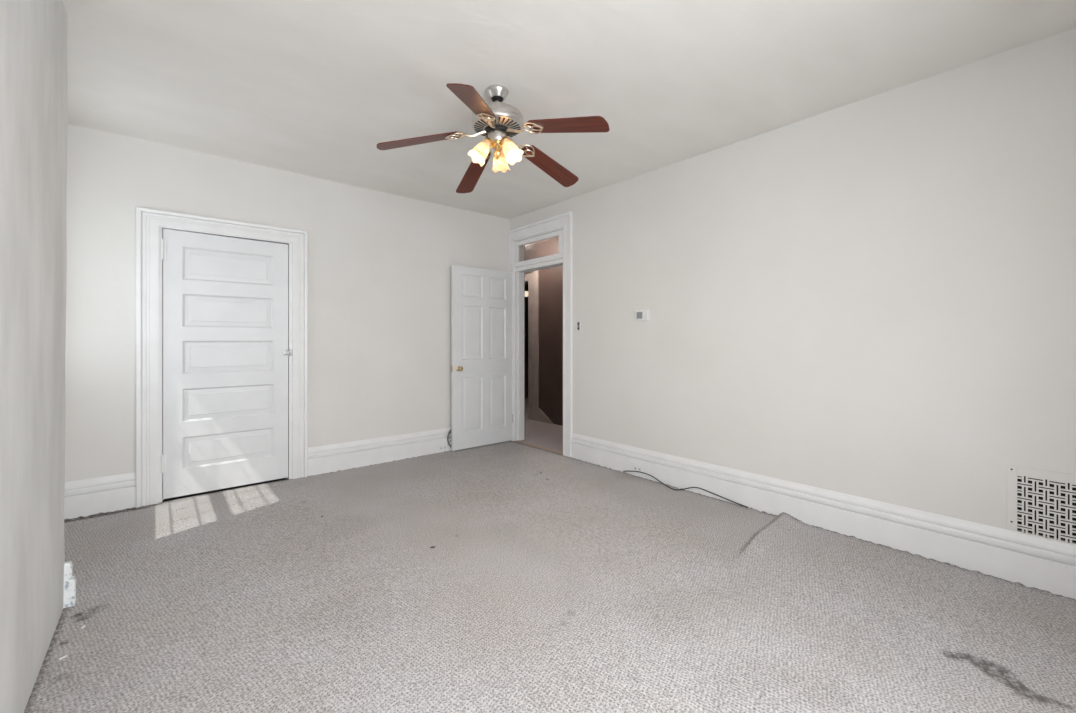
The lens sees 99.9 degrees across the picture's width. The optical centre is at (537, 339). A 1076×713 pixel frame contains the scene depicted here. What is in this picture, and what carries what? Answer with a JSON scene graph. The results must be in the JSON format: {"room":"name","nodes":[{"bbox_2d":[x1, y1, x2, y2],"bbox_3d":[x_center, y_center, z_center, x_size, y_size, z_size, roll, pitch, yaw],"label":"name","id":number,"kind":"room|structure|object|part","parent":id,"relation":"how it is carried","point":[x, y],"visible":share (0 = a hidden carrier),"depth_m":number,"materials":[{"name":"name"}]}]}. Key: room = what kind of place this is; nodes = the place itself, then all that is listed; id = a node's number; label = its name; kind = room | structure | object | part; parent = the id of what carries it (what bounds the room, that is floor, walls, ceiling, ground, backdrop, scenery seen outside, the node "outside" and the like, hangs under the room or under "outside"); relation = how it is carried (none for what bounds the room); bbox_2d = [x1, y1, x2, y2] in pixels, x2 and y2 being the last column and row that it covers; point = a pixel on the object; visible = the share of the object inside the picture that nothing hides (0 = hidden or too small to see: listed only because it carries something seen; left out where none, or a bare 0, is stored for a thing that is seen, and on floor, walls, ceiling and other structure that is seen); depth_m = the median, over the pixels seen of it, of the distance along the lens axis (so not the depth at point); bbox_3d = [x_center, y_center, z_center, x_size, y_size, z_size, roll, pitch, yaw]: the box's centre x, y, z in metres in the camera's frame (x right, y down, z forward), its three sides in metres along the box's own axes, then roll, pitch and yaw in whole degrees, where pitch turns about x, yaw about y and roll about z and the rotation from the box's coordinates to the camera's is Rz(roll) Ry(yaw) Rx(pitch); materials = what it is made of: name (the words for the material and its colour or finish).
{"room":"empty bedroom","nodes":[
{"label":"empty bedroom","id":0,"kind":"room"},
{"bbox_2d":[0,0,67,712],"bbox_3d":[-1.177,-0.127,0.652,0.353,2.694,3.420,0,0,-40],"label":"wall","id":1,"kind":"structure","parent":0,"point":[33,33],"depth_m":1.52,"materials":[{"name":"paint"}]},
{"bbox_2d":[63,561,75,607],"bbox_3d":[-2.245,1.121,2.002,0.277,0.205,0.046,0,0,-40],"label":"baseboard","id":2,"kind":"structure","parent":1,"relation":"attached to","point":[69,580],"depth_m":2.06,"materials":[{"name":"paint"}]},
{"bbox_2d":[65,125,509,481],"bbox_3d":[-1.898,-0.127,4.281,3.960,2.694,0.140,0,0,-40],"label":"wall","id":3,"kind":"structure","parent":0,"point":[379,263],"depth_m":4.09,"materials":[{"name":"paint"}]},
{"bbox_2d":[64,472,135,518],"bbox_3d":[-3.105,1.098,3.148,0.453,0.264,0.020,0,0,-40],"label":"baseboard","id":4,"kind":"structure","parent":3,"relation":"attached to","point":[86,497],"depth_m":3.17,"materials":[{"name":"white wood"}]},
{"bbox_2d":[136,207,307,507],"bbox_3d":[-2.538,0.131,3.715,1.145,2.198,0.173,0,0,-40],"label":"door frame","id":5,"kind":"structure","parent":3,"relation":"attached to","point":[148,220],"depth_m":3.39,"materials":[{"name":"white wood"}]},
{"bbox_2d":[161,229,291,498],"bbox_3d":[-2.501,0.180,3.686,0.882,2.039,0.060,0,0,-40],"label":"door","id":6,"kind":"structure","parent":3,"relation":"in","point":[225,299],"depth_m":3.65,"materials":[{"name":"white paint"}]},
{"bbox_3d":[-2.510,-0.592,3.687,0.585,0.225,0.007,0,0,-40],"label":"panel","id":7,"kind":"part","parent":6,"relation":"part of","materials":[{"name":"white paint"}]},
{"bbox_3d":[-2.510,-0.228,3.687,0.585,0.226,0.007,0,0,-40],"label":"panel","id":8,"kind":"part","parent":6,"relation":"part of","materials":[{"name":"white paint"}]},
{"bbox_3d":[-2.510,0.135,3.687,0.585,0.227,0.007,0,0,-40],"label":"panel","id":9,"kind":"part","parent":6,"relation":"part of","materials":[{"name":"white paint"}]},
{"bbox_3d":[-2.510,0.505,3.687,0.585,0.228,0.007,0,0,-40],"label":"panel","id":10,"kind":"part","parent":6,"relation":"part of","materials":[{"name":"white paint"}]},
{"bbox_3d":[-2.510,0.875,3.687,0.585,0.220,0.007,0,0,-40],"label":"panel","id":11,"kind":"part","parent":6,"relation":"part of","materials":[{"name":"white paint"}]},
{"bbox_2d":[308,428,450,475],"bbox_3d":[-1.207,1.098,4.764,2.242,0.264,0.020,0,0,-40],"label":"baseboard","id":12,"kind":"structure","parent":3,"relation":"attached to","point":[361,453],"depth_m":4.42,"materials":[{"name":"white wood"}]},
{"bbox_2d":[438,444,447,451],"bbox_3d":[-1.029,1.170,4.898,0.114,0.072,0.008,0,0,-40],"label":"wall outlet","id":13,"kind":"object","parent":3,"relation":"attached to","point":[444,447],"visible":1,"depth_m":4.90,"materials":[{"name":"white plastic"}]},
{"bbox_2d":[525,284,527,397],"bbox_3d":[0.608,-0.127,6.953,3.320,2.694,5.200,0,0,-40],"label":"wall","id":14,"kind":"structure","parent":0,"point":[526,298],"depth_m":9.51,"materials":[{"name":"paint"}]},
{"bbox_2d":[525,237,562,425],"bbox_3d":[0.242,-0.127,6.642,0.120,2.694,5.000,0,0,-40],"label":"wall","id":15,"kind":"structure","parent":0,"point":[550,279],"depth_m":6.64,"materials":[{"name":"brown paint"}]},
{"bbox_2d":[525,270,538,420],"bbox_3d":[-0.407,0.043,7.303,0.052,2.355,1.280,0,0,-40],"label":"door frame","id":16,"kind":"structure","parent":15,"relation":"attached to","point":[532,277],"depth_m":6.87,"materials":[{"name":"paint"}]},
{"bbox_2d":[538,408,552,423],"bbox_3d":[0.108,1.125,6.689,0.021,0.190,0.325,0,0,-40],"label":"trim","id":17,"kind":"structure","parent":15,"relation":"attached to","point":[542,417],"depth_m":6.72,"materials":[{"name":"paint"}]},
{"bbox_2d":[24,398,1075,712],"bbox_3d":[0.054,1.221,4.610,7.200,0.078,7.850,0,0,-40],"label":"floor","id":18,"kind":"structure","parent":0,"point":[574,585],"depth_m":2.05,"materials":[{"name":"carpet"}]},
{"bbox_2d":[447,429,450,446],"bbox_3d":[-0.895,1.078,4.995,0.239,0.261,0.020,0,0,-40],"label":"cable coil","id":19,"kind":"object","parent":18,"relation":"on","point":[449,433],"visible":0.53,"depth_m":4.93,"materials":[{"name":"black plastic"}]},
{"bbox_2d":[514,440,562,454],"bbox_3d":[0.014,1.217,5.122,0.067,0.010,0.842,0,0,-40],"label":"threshold","id":20,"kind":"object","parent":18,"relation":"on","point":[518,441],"visible":0.76,"depth_m":5.09,"materials":[{"name":"brown wood"}]},
{"bbox_2d":[623,471,748,507],"bbox_3d":[1.128,1.190,3.683,0.071,0.055,1.147,0,0,-40],"label":"coaxial cable","id":21,"kind":"object","parent":18,"relation":"on","point":[623,471],"visible":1,"depth_m":3.63,"materials":[{"name":"grey plastic"}]},
{"bbox_2d":[63,0,1075,245],"bbox_3d":[0.024,-1.493,4.584,7.280,0.063,8.050,0,0,-40],"label":"ceiling","id":22,"kind":"structure","parent":0,"point":[310,88],"depth_m":2.48,"materials":[{"name":"paint"}]},
{"bbox_2d":[377,83,608,192],"bbox_3d":[-0.215,-1.249,2.712,1.280,0.456,1.312,0,0,-40],"label":"ceiling fan","id":23,"kind":"object","parent":22,"relation":"hanging from","point":[498,121],"visible":1,"depth_m":2.61,"materials":[{"name":"brown wood"}]},
{"bbox_3d":[-0.684,-1.151,2.610,0.473,0.122,0.128,0,0,-8],"label":"blade","id":24,"kind":"part","parent":23,"relation":"part of","materials":[{"name":"brown wood"}]},
{"bbox_3d":[-0.316,-1.173,2.233,0.128,0.101,0.473,0,0,10],"label":"blade","id":25,"kind":"part","parent":23,"relation":"part of","materials":[{"name":"brown wood"}]},
{"bbox_3d":[-0.439,-1.133,3.077,0.128,0.144,0.473,0,0,-26],"label":"blade","id":26,"kind":"part","parent":23,"relation":"part of","materials":[{"name":"brown wood"}]},
{"bbox_3d":[-0.342,-1.100,2.634,0.144,0.158,0.117,0,0,-40],"label":"lamp shade","id":27,"kind":"part","parent":23,"relation":"part of","materials":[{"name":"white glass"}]},
{"bbox_3d":[-0.231,-1.100,2.789,0.128,0.158,0.128,0,0,-40],"label":"lamp shade","id":28,"kind":"part","parent":23,"relation":"part of","materials":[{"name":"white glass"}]},
{"bbox_3d":[-0.148,-1.100,2.618,0.117,0.158,0.144,0,0,-40],"label":"lamp shade","id":29,"kind":"part","parent":23,"relation":"part of","materials":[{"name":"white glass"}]},
{"bbox_3d":[0.080,-1.143,2.989,0.473,0.136,0.128,0,0,-44],"label":"blade","id":30,"kind":"part","parent":23,"relation":"part of","materials":[{"name":"brown wood"}]},
{"bbox_3d":[0.157,-1.169,2.467,0.473,0.110,0.128,0,0,28],"label":"blade","id":31,"kind":"part","parent":23,"relation":"part of","materials":[{"name":"brown wood"}]},
{"bbox_2d":[510,27,1075,543],"bbox_3d":[1.242,-0.127,3.756,0.140,2.694,5.010,0,0,-40],"label":"wall","id":32,"kind":"structure","parent":0,"point":[873,297],"depth_m":2.78,"materials":[{"name":"paint"}]},
{"bbox_2d":[515,229,562,267],"bbox_3d":[0.009,-1.022,5.117,0.052,0.316,0.849,0,0,-40],"label":"window","id":33,"kind":"structure","parent":32,"relation":"in","point":[559,233],"depth_m":5.08,"materials":[{"name":"white wood"}]},
{"bbox_2d":[508,211,572,456],"bbox_3d":[0.060,-0.053,5.144,0.194,2.566,1.083,0,0,-40],"label":"door frame","id":34,"kind":"structure","parent":32,"relation":"attached to","point":[564,220],"depth_m":5.07,"materials":[{"name":"white wood"}]},
{"bbox_2d":[451,265,512,450],"bbox_3d":[-0.617,0.196,5.174,0.832,2.020,0.133,0,0,-40],"label":"door","id":35,"kind":"structure","parent":34,"relation":"attached to","point":[481,299],"depth_m":5.15,"materials":[{"name":"white paint"}]},
{"bbox_3d":[-0.850,0.315,4.929,0.062,0.062,0.062,0,0,-40],"label":"knob","id":36,"kind":"part","parent":35,"relation":"part of","materials":[{"name":"gold metal"}]},
{"bbox_3d":[-0.741,-0.603,5.076,0.247,0.219,0.006,0,0,-41],"label":"panel","id":37,"kind":"part","parent":35,"relation":"part of","materials":[{"name":"white paint"}]},
{"bbox_3d":[-0.741,-0.079,5.076,0.247,0.576,0.006,0,0,-41],"label":"panel","id":38,"kind":"part","parent":35,"relation":"part of","materials":[{"name":"white paint"}]},
{"bbox_3d":[-0.741,0.720,5.076,0.247,0.584,0.006,0,0,-41],"label":"panel","id":39,"kind":"part","parent":35,"relation":"part of","materials":[{"name":"white paint"}]},
{"bbox_3d":[-0.477,-0.603,5.303,0.211,0.219,0.006,0,0,-41],"label":"panel","id":40,"kind":"part","parent":35,"relation":"part of","materials":[{"name":"white paint"}]},
{"bbox_3d":[-0.477,-0.079,5.303,0.211,0.576,0.006,0,0,-41],"label":"panel","id":41,"kind":"part","parent":35,"relation":"part of","materials":[{"name":"white paint"}]},
{"bbox_3d":[-0.477,0.720,5.303,0.211,0.584,0.006,0,0,-41],"label":"panel","id":42,"kind":"part","parent":35,"relation":"part of","materials":[{"name":"white paint"}]},
{"bbox_2d":[577,321,580,330],"bbox_3d":[0.412,-0.142,4.609,0.017,0.108,0.058,0,0,-40],"label":"light switch","id":43,"kind":"object","parent":32,"relation":"attached to","point":[578,322],"visible":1,"depth_m":4.60,"materials":[{"name":"white plastic"}]},
{"bbox_2d":[632,463,642,473],"bbox_3d":[0.887,1.148,4.028,0.008,0.072,0.114,0,0,-40],"label":"wall outlet","id":44,"kind":"object","parent":32,"relation":"attached to","point":[635,467],"visible":1,"depth_m":4.03,"materials":[{"name":"white plastic"}]},
{"bbox_2d":[635,309,649,320],"bbox_3d":[0.921,-0.217,4.004,0.026,0.103,0.148,0,0,-40],"label":"thermostat","id":45,"kind":"object","parent":32,"relation":"attached to","point":[640,315],"visible":1,"depth_m":3.99,"materials":[{"name":"white plastic"}]},
{"bbox_2d":[571,433,1075,599],"bbox_3d":[1.578,1.098,3.238,0.020,0.264,3.785,0,0,-40],"label":"baseboard","id":46,"kind":"structure","parent":32,"relation":"attached to","point":[1012,556],"depth_m":2.72,"materials":[{"name":"white wood"}]},
{"bbox_2d":[1007,465,1075,545],"bbox_3d":[2.568,0.804,2.163,0.105,0.338,0.445,0,0,-40],"label":"air vent","id":47,"kind":"object","parent":32,"relation":"in","point":[1039,502],"visible":1,"depth_m":2.21,"materials":[{"name":"white metal"}]}
]}

